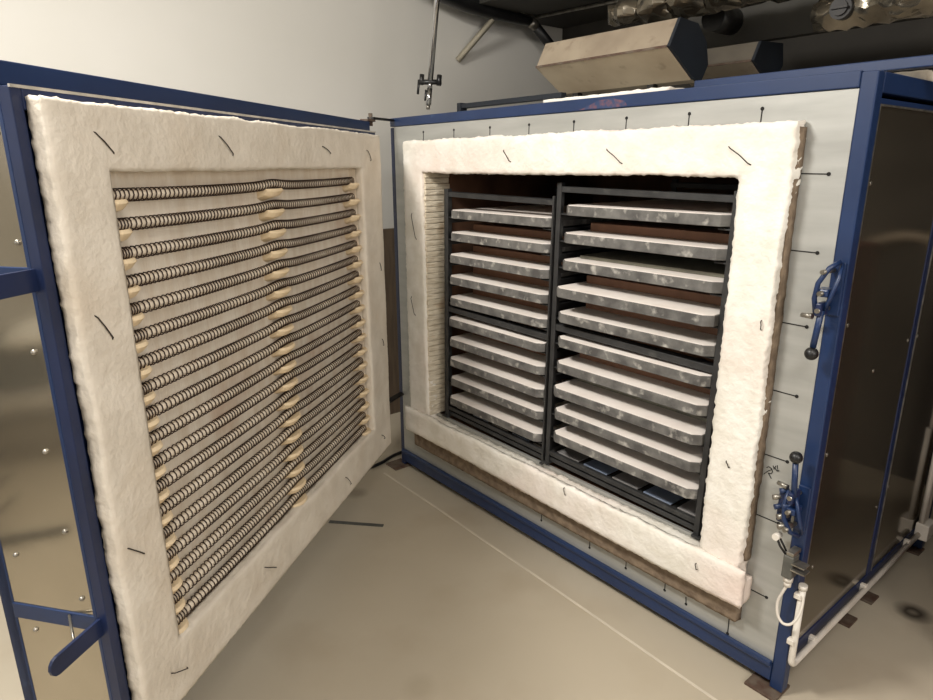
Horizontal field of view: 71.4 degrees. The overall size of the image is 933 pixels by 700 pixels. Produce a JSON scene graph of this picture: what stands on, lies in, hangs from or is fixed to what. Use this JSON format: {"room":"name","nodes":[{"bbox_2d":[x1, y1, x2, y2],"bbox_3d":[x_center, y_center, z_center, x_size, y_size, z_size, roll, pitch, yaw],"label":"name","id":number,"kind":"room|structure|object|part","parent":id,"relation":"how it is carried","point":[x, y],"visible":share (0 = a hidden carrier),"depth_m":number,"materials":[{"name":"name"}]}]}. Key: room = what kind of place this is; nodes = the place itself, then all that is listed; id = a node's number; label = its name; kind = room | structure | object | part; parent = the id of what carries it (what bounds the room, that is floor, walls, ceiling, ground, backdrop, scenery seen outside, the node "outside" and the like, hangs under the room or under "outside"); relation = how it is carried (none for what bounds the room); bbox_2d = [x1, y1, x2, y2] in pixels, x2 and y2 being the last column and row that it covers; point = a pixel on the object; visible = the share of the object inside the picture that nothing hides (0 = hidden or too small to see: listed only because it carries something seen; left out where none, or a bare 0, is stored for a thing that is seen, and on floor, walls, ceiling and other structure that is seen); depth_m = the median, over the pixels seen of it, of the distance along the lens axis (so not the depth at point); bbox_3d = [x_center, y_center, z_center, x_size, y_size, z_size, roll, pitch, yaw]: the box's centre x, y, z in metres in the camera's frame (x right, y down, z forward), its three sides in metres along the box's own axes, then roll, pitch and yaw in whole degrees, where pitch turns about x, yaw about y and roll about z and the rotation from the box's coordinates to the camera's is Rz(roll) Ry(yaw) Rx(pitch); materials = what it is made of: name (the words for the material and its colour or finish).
{"room":"industrial kiln room","nodes":[
{"label":"industrial kiln room","id":0,"kind":"room"},
{"bbox_2d":[0,0,561,228],"bbox_3d":[-1.553,-0.859,3.216,8.200,3.100,0.100,-13,20,-37],"label":"wall","id":1,"kind":"structure","parent":0,"point":[353,59],"depth_m":3.49,"materials":[{"name":"white paint"}]},
{"bbox_2d":[456,19,494,61],"bbox_3d":[0.053,-1.950,4.089,0.249,0.261,0.038,-1,16,-1],"label":"strut","id":2,"kind":"object","parent":1,"relation":"attached to","point":[490,22],"visible":1,"depth_m":4.08,"materials":[{"name":"paint"}]},
{"bbox_2d":[0,412,932,699],"bbox_3d":[0.427,1.337,1.322,8.200,0.100,6.350,-13,20,-37],"label":"floor","id":3,"kind":"structure","parent":0,"point":[415,606],"depth_m":2.31,"materials":[{"name":"beige concrete"}]},
{"bbox_2d":[329,520,383,526],"bbox_3d":[-0.511,0.805,3.011,0.260,0.003,0.022,2,16,8],"label":"metal strip","id":4,"kind":"object","parent":3,"relation":"on","point":[330,521],"visible":1,"depth_m":3.01,"materials":[{"name":"grey metal"}]},
{"bbox_2d":[370,450,401,468],"bbox_3d":[-0.435,0.603,3.687,0.591,0.018,0.190,-7,17,-24],"label":"cable","id":5,"kind":"object","parent":3,"relation":"on","point":[399,452],"visible":0.34,"depth_m":3.64,"materials":[{"name":"black plastic"}]},
{"bbox_2d":[383,228,399,414],"bbox_3d":[-0.445,-0.174,4.225,0.800,1.220,0.020,-13,20,-37],"label":"board","id":6,"kind":"object","parent":3,"relation":"on","point":[388,234],"visible":0.02,"depth_m":4.17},
{"bbox_2d":[0,54,932,699],"bbox_3d":[0.133,0.027,2.332,3.130,1.866,2.380,-13,20,-37],"label":"kiln","id":7,"kind":"object","parent":3,"relation":"on","point":[194,374],"visible":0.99,"depth_m":1.85,"materials":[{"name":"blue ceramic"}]},
{"bbox_3d":[-0.956,-0.307,1.250,0.221,0.288,0.017,3,16,13],"label":"panel","id":8,"kind":"part","parent":7,"relation":"part of","materials":[{"name":"silver metal"}]},
{"bbox_3d":[-0.953,-0.148,1.298,0.230,0.044,0.031,3,16,13],"label":"rail","id":9,"kind":"part","parent":7,"relation":"part of","materials":[{"name":"blue metal"}]},
{"bbox_3d":[-1.076,0.296,1.456,0.033,1.640,0.030,3,16,13],"label":"post","id":10,"kind":"part","parent":7,"relation":"part of","materials":[{"name":"blue metal"}]},
{"bbox_3d":[-0.953,0.234,1.405,0.221,0.750,0.017,3,16,13],"label":"panel","id":11,"kind":"part","parent":7,"relation":"part of","materials":[{"name":"silver metal"}]},
{"bbox_3d":[-0.950,0.613,1.516,0.230,0.040,0.031,3,16,13],"label":"rail","id":12,"kind":"part","parent":7,"relation":"part of","materials":[{"name":"blue metal"}]},
{"bbox_3d":[-0.840,0.310,1.403,0.028,1.640,0.025,-13,20,-37],"label":"post","id":13,"kind":"part","parent":7,"relation":"part of","materials":[{"name":"blue metal"}]},
{"bbox_3d":[-0.951,0.854,1.582,0.221,0.458,0.017,3,16,13],"label":"panel","id":14,"kind":"part","parent":7,"relation":"part of","materials":[{"name":"silver metal"}]},
{"bbox_3d":[-0.880,0.631,1.450,0.006,0.033,0.103,-11,19,-34],"label":"stay rod","id":15,"kind":"part","parent":7,"relation":"part of","materials":[{"name":"metal"}]},
{"bbox_3d":[-0.747,-0.020,2.250,0.234,1.460,1.824,3,16,13],"label":"door","id":16,"kind":"part","parent":7,"relation":"part of","materials":[{"name":"blue metal"}]},
{"bbox_3d":[-0.620,-0.013,2.221,0.026,1.470,1.835,3,16,13],"label":"door frame","id":17,"kind":"part","parent":7,"relation":"part of","materials":[{"name":"blue metal"}]},
{"bbox_2d":[25,95,390,699],"bbox_3d":[-0.593,0.002,2.208,1.416,1.472,1.112,-13,20,-37],"label":"blanket","id":18,"kind":"object","parent":7,"relation":"on","point":[216,279],"depth_m":1.76,"materials":[{"name":"fabric"}]},
{"bbox_2d":[110,168,360,604],"bbox_3d":[-0.644,-0.005,2.180,0.015,1.204,1.447,3,16,13],"label":"heating element","id":19,"kind":"object","parent":7,"relation":"on","point":[246,281],"depth_m":1.95,"materials":[{"name":"grey metal"}]},
{"bbox_3d":[-0.378,0.633,3.599,0.100,0.010,0.100,-13,20,-37],"label":"foot plate","id":20,"kind":"part","parent":7,"relation":"part of","materials":[{"name":"brown metal"}]},
{"bbox_3d":[-0.338,-0.222,3.365,0.040,1.759,0.030,-13,20,-37],"label":"frame post","id":21,"kind":"part","parent":7,"relation":"part of","materials":[{"name":"blue metal"}]},
{"bbox_2d":[442,185,664,464],"bbox_3d":[0.401,-0.189,3.021,0.782,1.083,0.682,-13,21,-37],"label":"rack","id":22,"kind":"object","parent":7,"relation":"on","point":[537,449],"visible":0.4,"depth_m":2.74,"materials":[{"name":"grey metal"}]},
{"bbox_3d":[-0.079,-0.198,3.041,0.040,1.083,0.026,-13,21,-37],"label":"post","id":23,"kind":"part","parent":22,"relation":"part of","materials":[{"name":"grey metal"}]},
{"bbox_2d":[450,293,547,327],"bbox_3d":[0.344,-0.219,2.949,0.620,0.036,0.616,-13,20,-38],"label":"tray","id":24,"kind":"object","parent":22,"relation":"on","point":[536,317],"visible":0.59,"depth_m":2.75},
{"bbox_2d":[473,289,547,310],"bbox_3d":[0.367,-0.256,2.956,0.420,0.030,0.556,-13,20,-37],"label":"slab","id":25,"kind":"object","parent":24,"relation":"on","point":[477,292],"visible":0.14,"depth_m":2.84,"materials":[{"name":"brown ceramic"}]},
{"bbox_2d":[449,315,560,351],"bbox_3d":[0.339,-0.124,2.970,0.620,0.036,0.616,-13,20,-37],"label":"tray","id":26,"kind":"object","parent":22,"relation":"in","point":[462,322],"visible":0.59,"depth_m":2.76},
{"bbox_2d":[495,316,567,336],"bbox_3d":[0.367,-0.163,2.984,0.420,0.030,0.556,-13,20,-37],"label":"slab","id":27,"kind":"object","parent":26,"relation":"on","point":[495,316],"depth_m":2.77,"materials":[{"name":"brown ceramic"}]},
{"bbox_2d":[450,272,568,303],"bbox_3d":[0.344,-0.312,2.918,0.620,0.036,0.616,-13,20,-37],"label":"tray","id":28,"kind":"object","parent":22,"relation":"on","point":[514,289],"visible":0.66,"depth_m":2.72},
{"bbox_2d":[473,267,548,286],"bbox_3d":[0.368,-0.349,2.928,0.420,0.030,0.556,-13,20,-37],"label":"slab","id":29,"kind":"object","parent":28,"relation":"on","point":[503,275],"visible":0.19,"depth_m":2.81,"materials":[{"name":"brown ceramic"}]},
{"bbox_2d":[450,391,569,441],"bbox_3d":[0.340,0.249,3.087,0.620,0.036,0.616,-13,20,-37],"label":"tray","id":30,"kind":"object","parent":22,"relation":"on","point":[525,426],"visible":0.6,"depth_m":2.89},
{"bbox_2d":[451,372,570,419],"bbox_3d":[0.345,0.154,3.062,0.620,0.036,0.616,-13,20,-37],"label":"tray","id":31,"kind":"object","parent":22,"relation":"on","point":[533,407],"visible":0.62,"depth_m":2.87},
{"bbox_2d":[450,352,575,397],"bbox_3d":[0.341,0.062,3.031,0.620,0.036,0.616,-13,20,-37],"label":"tray","id":32,"kind":"object","parent":22,"relation":"on","point":[525,382],"visible":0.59,"depth_m":2.84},
{"bbox_3d":[0.341,0.063,3.031,0.620,0.034,0.616,-13,20,-37],"label":"plate","id":33,"kind":"part","parent":32,"relation":"part of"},
{"bbox_2d":[472,353,571,381],"bbox_3d":[0.365,0.024,3.040,0.420,0.030,0.556,-13,20,-37],"label":"slab","id":34,"kind":"object","parent":32,"relation":"on","point":[472,353],"visible":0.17,"depth_m":2.86,"materials":[{"name":"brown ceramic"}]},
{"bbox_2d":[450,332,579,374],"bbox_3d":[0.342,-0.032,3.003,0.620,0.036,0.616,-13,20,-37],"label":"tray","id":35,"kind":"object","parent":22,"relation":"on","point":[516,357],"visible":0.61,"depth_m":2.81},
{"bbox_2d":[472,333,579,359],"bbox_3d":[0.366,-0.069,3.012,0.420,0.030,0.556,-13,20,-37],"label":"slab","id":36,"kind":"object","parent":35,"relation":"on","point":[472,333],"visible":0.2,"depth_m":2.84,"materials":[{"name":"brown ceramic"}]},
{"bbox_2d":[450,251,582,278],"bbox_3d":[0.344,-0.405,2.891,0.620,0.036,0.616,-13,20,-37],"label":"tray","id":37,"kind":"object","parent":22,"relation":"on","point":[528,268],"visible":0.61,"depth_m":2.68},
{"bbox_2d":[473,245,562,264],"bbox_3d":[0.369,-0.443,2.900,0.420,0.030,0.556,-13,20,-37],"label":"slab","id":38,"kind":"object","parent":37,"relation":"on","point":[491,250],"visible":0.27,"depth_m":2.79,"materials":[{"name":"brown ceramic"}]},
{"bbox_3d":[0.488,0.326,3.053,0.650,0.006,0.109,-13,21,-37],"label":"plate","id":39,"kind":"part","parent":22,"relation":"part of","materials":[{"name":"black metal"}]},
{"bbox_2d":[451,230,597,252],"bbox_3d":[0.350,-0.500,2.866,0.620,0.036,0.616,-13,20,-37],"label":"tray","id":40,"kind":"object","parent":22,"relation":"on","point":[532,244],"visible":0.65,"depth_m":2.64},
{"bbox_2d":[474,222,563,238],"bbox_3d":[0.369,-0.536,2.872,0.420,0.030,0.556,-13,20,-37],"label":"slab","id":41,"kind":"object","parent":40,"relation":"on","point":[501,228],"visible":0.28,"depth_m":2.77,"materials":[{"name":"brown ceramic"}]},
{"bbox_2d":[451,204,620,226],"bbox_3d":[0.352,-0.593,2.836,0.620,0.036,0.616,-13,20,-37],"label":"tray","id":42,"kind":"object","parent":22,"relation":"on","point":[527,215],"visible":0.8,"depth_m":2.65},
{"bbox_3d":[0.334,-0.050,2.556,0.040,1.083,0.014,-13,21,-37],"label":"post","id":43,"kind":"part","parent":22,"relation":"part of","materials":[{"name":"grey metal"}]},
{"bbox_3d":[0.574,0.356,2.953,0.650,0.006,0.109,-13,21,-37],"label":"plate","id":44,"kind":"part","parent":22,"relation":"part of","materials":[{"name":"black metal"}]},
{"bbox_2d":[405,405,746,608],"bbox_3d":[0.266,0.543,2.670,0.026,0.142,1.839,-13,20,-37],"label":"blanket","id":45,"kind":"object","parent":7,"relation":"on","point":[709,569],"depth_m":2.38,"materials":[{"name":"white fabric"}]},
{"bbox_2d":[403,120,806,570],"bbox_3d":[0.291,-0.125,2.506,0.060,1.361,1.802,-13,20,-37],"label":"blanket","id":46,"kind":"object","parent":7,"relation":"on","point":[768,158],"depth_m":1.99,"materials":[{"name":"white fabric"}]},
{"bbox_2d":[543,86,682,102],"bbox_3d":[0.523,-0.870,2.242,0.197,0.022,0.534,-13,20,-37],"label":"blanket","id":47,"kind":"object","parent":7,"relation":"on","point":[564,98],"depth_m":2.14,"materials":[{"name":"white fabric"}]},
{"bbox_2d":[536,17,707,96],"bbox_3d":[0.597,-1.105,2.591,0.254,0.286,0.653,-13,20,-37],"label":"duct","id":48,"kind":"object","parent":7,"relation":"on","point":[670,52],"visible":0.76,"depth_m":2.47,"materials":[{"name":"beige metal"}]},
{"bbox_3d":[0.309,-0.044,2.569,0.012,1.673,2.052,-13,20,-37],"label":"panel","id":49,"kind":"part","parent":7,"relation":"part of","materials":[{"name":"silver metal"}]},
{"bbox_2d":[542,179,737,539],"bbox_3d":[0.847,-0.058,2.489,0.782,1.121,0.722,-13,21,-37],"label":"rack","id":50,"kind":"object","parent":7,"relation":"on","point":[688,513],"visible":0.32,"depth_m":2.33,"materials":[{"name":"grey metal"}]},
{"bbox_3d":[0.348,-0.074,2.530,0.040,1.121,0.024,-13,21,-37],"label":"post","id":51,"kind":"part","parent":50,"relation":"part of","materials":[{"name":"grey metal"}]},
{"bbox_3d":[0.664,0.378,2.844,0.650,0.006,0.117,-13,21,-37],"label":"plate","id":52,"kind":"part","parent":50,"relation":"part of","materials":[{"name":"black metal"}]},
{"bbox_3d":[0.704,0.406,2.792,0.700,0.018,0.016,-13,21,-37],"label":"rail","id":53,"kind":"part","parent":50,"relation":"part of","materials":[{"name":"grey metal"}]},
{"bbox_3d":[0.754,0.410,2.738,0.650,0.006,0.117,-13,21,-37],"label":"plate","id":54,"kind":"part","parent":50,"relation":"part of","materials":[{"name":"metal"}]},
{"bbox_3d":[0.794,0.438,2.686,0.700,0.018,0.016,-13,21,-37],"label":"rail","id":55,"kind":"part","parent":50,"relation":"part of","materials":[{"name":"grey metal"}]},
{"bbox_2d":[554,425,699,498],"bbox_3d":[0.778,0.357,2.551,0.620,0.036,0.646,-13,20,-37],"label":"tray","id":56,"kind":"object","parent":50,"relation":"on","point":[683,483],"visible":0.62,"depth_m":2.35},
{"bbox_2d":[555,402,702,472],"bbox_3d":[0.778,0.263,2.520,0.620,0.036,0.646,-13,20,-37],"label":"tray","id":57,"kind":"object","parent":50,"relation":"on","point":[687,457],"visible":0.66,"depth_m":2.31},
{"bbox_2d":[554,378,705,444],"bbox_3d":[0.770,0.170,2.487,0.620,0.036,0.646,-13,20,-37],"label":"tray","id":58,"kind":"object","parent":50,"relation":"on","point":[683,428],"visible":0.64,"depth_m":2.29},
{"bbox_2d":[579,379,706,421],"bbox_3d":[0.794,0.142,2.498,0.420,0.012,0.586,-13,20,-37],"label":"slab","id":59,"kind":"object","parent":58,"relation":"on","point":[581,380],"visible":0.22,"depth_m":2.35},
{"bbox_3d":[0.844,0.442,2.632,0.650,0.006,0.117,-13,21,-37],"label":"plate","id":60,"kind":"part","parent":50,"relation":"part of","materials":[{"name":"black metal"}]},
{"bbox_2d":[557,355,709,415],"bbox_3d":[0.779,0.074,2.464,0.620,0.036,0.646,-13,20,-37],"label":"tray","id":61,"kind":"object","parent":50,"relation":"on","point":[690,401],"visible":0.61,"depth_m":2.25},
{"bbox_2d":[579,353,709,394],"bbox_3d":[0.792,0.039,2.466,0.420,0.030,0.586,-13,20,-37],"label":"slab","id":62,"kind":"object","parent":61,"relation":"on","point":[616,365],"visible":0.14,"depth_m":2.32,"materials":[{"name":"brown ceramic"}]},
{"bbox_2d":[558,334,711,386],"bbox_3d":[0.781,-0.020,2.435,0.620,0.036,0.646,-13,20,-37],"label":"tray","id":63,"kind":"object","parent":50,"relation":"on","point":[696,377],"visible":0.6,"depth_m":2.21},
{"bbox_2d":[585,328,713,361],"bbox_3d":[0.808,-0.059,2.449,0.420,0.030,0.586,-13,20,-37],"label":"slab","id":64,"kind":"object","parent":63,"relation":"on","point":[665,348],"visible":0.01,"depth_m":2.25,"materials":[{"name":"brown ceramic"}]},
{"bbox_2d":[558,306,716,356],"bbox_3d":[0.778,-0.114,2.408,0.620,0.036,0.646,-13,20,-38],"label":"tray","id":65,"kind":"object","parent":50,"relation":"on","point":[672,337],"visible":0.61,"depth_m":2.20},
{"bbox_2d":[586,303,717,334],"bbox_3d":[0.809,-0.153,2.421,0.420,0.030,0.586,-13,20,-37],"label":"slab","id":66,"kind":"object","parent":65,"relation":"on","point":[709,330],"visible":0.14,"depth_m":2.28,"materials":[{"name":"brown ceramic"}]},
{"bbox_2d":[557,281,719,326],"bbox_3d":[0.765,-0.205,2.365,0.620,0.036,0.646,-13,20,-37],"label":"tray","id":67,"kind":"object","parent":50,"relation":"on","point":[674,309],"visible":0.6,"depth_m":2.16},
{"bbox_2d":[587,274,721,305],"bbox_3d":[0.806,-0.246,2.390,0.420,0.030,0.586,-13,20,-37],"label":"slab","id":68,"kind":"object","parent":67,"relation":"on","point":[690,295],"visible":0.24,"depth_m":2.25,"materials":[{"name":"brown ceramic"}]},
{"bbox_2d":[563,257,723,293],"bbox_3d":[0.786,-0.304,2.355,0.620,0.036,0.646,-13,20,-37],"label":"tray","id":69,"kind":"object","parent":50,"relation":"on","point":[695,282],"visible":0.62,"depth_m":2.13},
{"bbox_2d":[580,250,724,277],"bbox_3d":[0.772,-0.324,2.337,0.420,0.012,0.586,-13,20,-37],"label":"slab","id":70,"kind":"object","parent":69,"relation":"on","point":[705,267],"visible":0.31,"depth_m":2.26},
{"bbox_3d":[0.884,0.471,2.580,0.700,0.018,0.016,-13,21,-37],"label":"rail","id":71,"kind":"part","parent":50,"relation":"part of","materials":[{"name":"grey metal"}]},
{"bbox_2d":[564,230,727,260],"bbox_3d":[0.788,-0.399,2.329,0.620,0.036,0.646,-13,20,-38],"label":"tray","id":72,"kind":"object","parent":50,"relation":"on","point":[648,244],"visible":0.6,"depth_m":2.11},
{"bbox_2d":[591,220,729,243],"bbox_3d":[0.811,-0.436,2.336,0.420,0.030,0.586,-13,20,-37],"label":"slab","id":73,"kind":"object","parent":72,"relation":"on","point":[632,227],"visible":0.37,"depth_m":2.23,"materials":[{"name":"brown ceramic"}]},
{"bbox_2d":[567,199,732,226],"bbox_3d":[0.793,-0.494,2.302,0.620,0.036,0.646,-13,20,-37],"label":"tray","id":74,"kind":"object","parent":50,"relation":"on","point":[690,212],"visible":0.78,"depth_m":2.15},
{"bbox_3d":[0.934,0.474,2.526,0.650,0.006,0.117,-13,21,-37],"label":"plate","id":75,"kind":"part","parent":50,"relation":"part of","materials":[{"name":"blue metal"}]},
{"bbox_3d":[0.907,-0.201,2.967,0.040,1.121,0.024,-13,21,-37],"label":"post","id":76,"kind":"part","parent":50,"relation":"part of","materials":[{"name":"grey metal"}]},
{"bbox_3d":[0.975,0.503,2.474,0.700,0.018,0.016,-13,21,-37],"label":"rail","id":77,"kind":"part","parent":50,"relation":"part of","materials":[{"name":"grey metal"}]},
{"bbox_3d":[1.024,0.507,2.420,0.650,0.006,0.117,-13,21,-37],"label":"plate","id":78,"kind":"part","parent":50,"relation":"part of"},
{"bbox_3d":[0.784,0.082,2.018,0.040,1.121,0.024,-13,21,-37],"label":"post","id":79,"kind":"part","parent":50,"relation":"part of","materials":[{"name":"grey metal"}]},
{"bbox_2d":[689,41,782,85],"bbox_3d":[1.086,-1.119,2.690,0.234,0.254,0.327,-13,20,-37],"label":"duct","id":80,"kind":"object","parent":7,"relation":"on","point":[758,57],"visible":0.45,"depth_m":2.57,"materials":[{"name":"beige metal"}]},
{"bbox_2d":[701,9,743,34],"bbox_3d":[1.018,-1.313,2.583,0.140,0.100,0.100,-13,20,-37],"label":"stub","id":81,"kind":"object","parent":80,"relation":"attached to","point":[729,22],"visible":0.7,"depth_m":2.55,"materials":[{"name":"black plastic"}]},
{"bbox_2d":[688,0,931,48],"bbox_3d":[1.698,-1.225,2.044,0.050,0.260,2.300,-13,20,-37],"label":"panel","id":82,"kind":"object","parent":80,"relation":"attached to","point":[769,20],"visible":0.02,"depth_m":2.59,"materials":[{"name":"black metal"}]},
{"bbox_2d":[743,573,752,603],"bbox_3d":[0.296,0.558,2.700,0.057,0.088,1.825,-13,20,-37],"label":"blanket","id":83,"kind":"object","parent":7,"relation":"on","point":[748,582],"depth_m":2.03,"materials":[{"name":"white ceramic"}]},
{"bbox_3d":[0.956,1.065,2.067,0.100,0.010,0.100,-13,20,-37],"label":"foot plate","id":84,"kind":"part","parent":7,"relation":"part of","materials":[{"name":"brown metal"}]},
{"bbox_3d":[0.922,0.468,1.840,0.059,0.144,0.027,6,17,20],"label":"latch arm","id":85,"kind":"part","parent":7,"relation":"part of","materials":[{"name":"blue metal"}]},
{"bbox_2d":[772,531,809,625],"bbox_3d":[0.946,0.675,1.908,0.060,0.286,0.104,-13,20,-37],"label":"switch","id":86,"kind":"object","parent":7,"relation":"attached to","point":[789,567],"depth_m":1.92,"materials":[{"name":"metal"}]},
{"bbox_3d":[0.914,0.363,1.810,0.016,0.101,0.023,-13,20,-37],"label":"latch handle","id":87,"kind":"part","parent":7,"relation":"part of","materials":[{"name":"blue metal"}]},
{"bbox_3d":[0.911,0.297,1.795,0.035,0.035,0.035,-13,20,-37],"label":"ball knob","id":88,"kind":"part","parent":7,"relation":"part of","materials":[{"name":"black plastic"}]},
{"bbox_3d":[0.942,0.472,1.832,0.044,0.125,0.028,-3,16,-10],"label":"latch arm","id":89,"kind":"part","parent":7,"relation":"part of","materials":[{"name":"blue metal"}]},
{"bbox_3d":[0.910,0.010,1.713,0.035,0.035,0.035,-13,20,-37],"label":"ball knob","id":90,"kind":"part","parent":7,"relation":"part of","materials":[{"name":"black plastic"}]},
{"bbox_3d":[1.035,-0.789,1.840,0.040,0.028,0.850,-13,20,-37],"label":"roof rail","id":91,"kind":"part","parent":7,"relation":"part of","materials":[{"name":"blue metal"}]},
{"bbox_3d":[0.912,-0.055,1.690,0.016,0.101,0.023,-13,20,-37],"label":"latch handle","id":92,"kind":"part","parent":7,"relation":"part of","materials":[{"name":"blue metal"}]},
{"bbox_3d":[0.919,-0.159,1.661,0.059,0.144,0.027,6,17,20],"label":"latch arm","id":93,"kind":"part","parent":7,"relation":"part of","materials":[{"name":"blue metal"}]},
{"bbox_3d":[0.979,0.198,1.802,0.040,1.799,0.040,-13,20,-37],"label":"frame post","id":94,"kind":"part","parent":7,"relation":"part of","materials":[{"name":"blue metal"}]},
{"bbox_3d":[0.939,-0.159,1.652,0.044,0.125,0.028,-3,16,-10],"label":"latch arm","id":95,"kind":"part","parent":7,"relation":"part of","materials":[{"name":"blue metal"}]},
{"bbox_3d":[1.372,0.930,2.354,0.072,0.108,0.072,-13,20,-37],"label":"foot plate","id":96,"kind":"part","parent":7,"relation":"part of","materials":[{"name":"brown metal"}]},
{"bbox_3d":[1.217,0.107,1.969,0.563,1.567,0.014,-13,20,-37],"label":"panel","id":97,"kind":"part","parent":7,"relation":"part of","materials":[{"name":"silver metal"}]},
{"bbox_3d":[1.527,0.895,2.475,0.072,0.108,0.072,-13,20,-37],"label":"foot plate","id":98,"kind":"part","parent":7,"relation":"part of","materials":[{"name":"brown metal"}]},
{"bbox_3d":[1.445,0.052,2.158,0.035,1.573,0.037,-13,20,-37],"label":"rail","id":99,"kind":"part","parent":7,"relation":"part of","materials":[{"name":"blue metal"}]},
{"bbox_3d":[1.696,-0.002,2.343,0.592,1.567,0.014,-13,20,-37],"label":"panel","id":100,"kind":"part","parent":7,"relation":"part of","materials":[{"name":"grey metal"}]},
{"bbox_3d":[1.455,-0.714,1.951,1.200,0.014,0.034,-13,20,-37],"label":"rail","id":101,"kind":"part","parent":7,"relation":"part of","materials":[{"name":"blue metal"}]},
{"bbox_3d":[0.804,-0.979,2.707,1.220,0.018,2.026,-13,20,-37],"label":"roof panel","id":102,"kind":"part","parent":7,"relation":"part of","materials":[{"name":"blue metal"}]},
{"bbox_2d":[896,70,932,80],"bbox_3d":[1.392,-0.861,2.189,0.877,0.038,0.538,-13,20,-37],"label":"blanket","id":103,"kind":"object","parent":7,"relation":"on","point":[927,75],"depth_m":1.74,"materials":[{"name":"fabric"}]},
{"bbox_3d":[1.915,0.854,2.792,0.072,0.010,0.072,-13,20,-37],"label":"foot plate","id":104,"kind":"part","parent":7,"relation":"part of","materials":[{"name":"brown metal"}]},
{"bbox_3d":[1.941,-0.021,2.554,0.040,1.799,0.040,-13,20,-37],"label":"frame post","id":105,"kind":"part","parent":7,"relation":"part of","materials":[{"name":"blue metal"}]},
{"bbox_2d":[384,473,716,699],"bbox_3d":[0.359,0.941,2.527,0.017,0.001,2.600,-12,20,-36],"label":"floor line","id":106,"kind":"structure","parent":3,"relation":"on","point":[459,523],"depth_m":2.47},
{"bbox_2d":[479,0,615,28],"bbox_3d":[2.258,-1.597,2.045,0.950,0.070,6.150,-13,20,-37],"label":"ceiling","id":107,"kind":"structure","parent":0,"point":[534,7],"depth_m":4.06,"materials":[{"name":"black paint"}]},
{"bbox_2d":[440,0,618,45],"bbox_3d":[0.817,-1.875,3.371,1.215,0.422,2.069,-13,20,-37],"label":"pipe","id":108,"kind":"object","parent":107,"relation":"attached to","point":[473,7],"visible":0.81,"depth_m":4.04,"materials":[{"name":"plastic"}]},
{"bbox_3d":[1.002,-2.014,3.584,2.134,0.115,0.659,8,18,27],"label":"pipe rail","id":109,"kind":"part","parent":108,"relation":"part of","materials":[{"name":"metal"}]},
{"bbox_2d":[562,17,932,96],"bbox_3d":[2.701,-0.703,2.604,0.100,3.100,6.250,-13,20,-37],"label":"wall","id":110,"kind":"structure","parent":0,"point":[911,38],"depth_m":3.27,"materials":[{"name":"black paint"}]},
{"bbox_3d":[0.375,-1.732,0.414,8.300,0.100,6.350,-13,20,-37],"label":"ceiling","id":111,"kind":"structure","parent":0,"visible":0},
{"bbox_2d":[417,0,441,109],"bbox_3d":[-0.134,-1.771,3.009,0.219,1.242,0.075,-9,18,-28],"label":"hanging rod","id":112,"kind":"object","parent":111,"relation":"hanging from","point":[430,81],"visible":1,"depth_m":3.10,"materials":[{"name":"silver metal"}]},
{"bbox_2d":[426,83,431,105],"bbox_3d":[-0.181,-1.238,3.130,0.037,0.112,0.027,-13,20,-37],"label":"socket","id":113,"kind":"object","parent":112,"relation":"attached to","point":[429,85],"depth_m":3.12,"materials":[{"name":"silver metal"}]},
{"bbox_3d":[-0.120,-1.839,3.013,0.173,1.114,0.026,-13,20,-37],"label":"rod","id":114,"kind":"part","parent":112,"relation":"part of","materials":[{"name":"silver metal"}]},
{"bbox_3d":[2.355,0.464,-1.480,8.100,3.100,0.100,-13,20,-37],"label":"wall","id":115,"kind":"structure","parent":0,"visible":0},
{"bbox_2d":[607,0,790,26],"bbox_3d":[2.056,-0.938,1.053,0.188,0.154,4.635,-13,20,-37],"label":"pipe","id":116,"kind":"object","parent":115,"relation":"attached to","point":[624,12],"visible":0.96,"depth_m":2.51,"materials":[{"name":"silver metal"}]},
{"bbox_2d":[810,0,932,31],"bbox_3d":[2.271,-0.682,0.707,0.141,0.127,3.648,-13,20,-37],"label":"pipe","id":117,"kind":"object","parent":116,"relation":"attached to","point":[866,13],"depth_m":1.95,"materials":[{"name":"silver metal"}]},
{"bbox_3d":[1.140,-1.038,1.973,0.048,0.064,0.064,-13,20,-37],"label":"pipe cap","id":118,"kind":"part","parent":117,"relation":"part of","materials":[{"name":"grey metal"}]}
]}

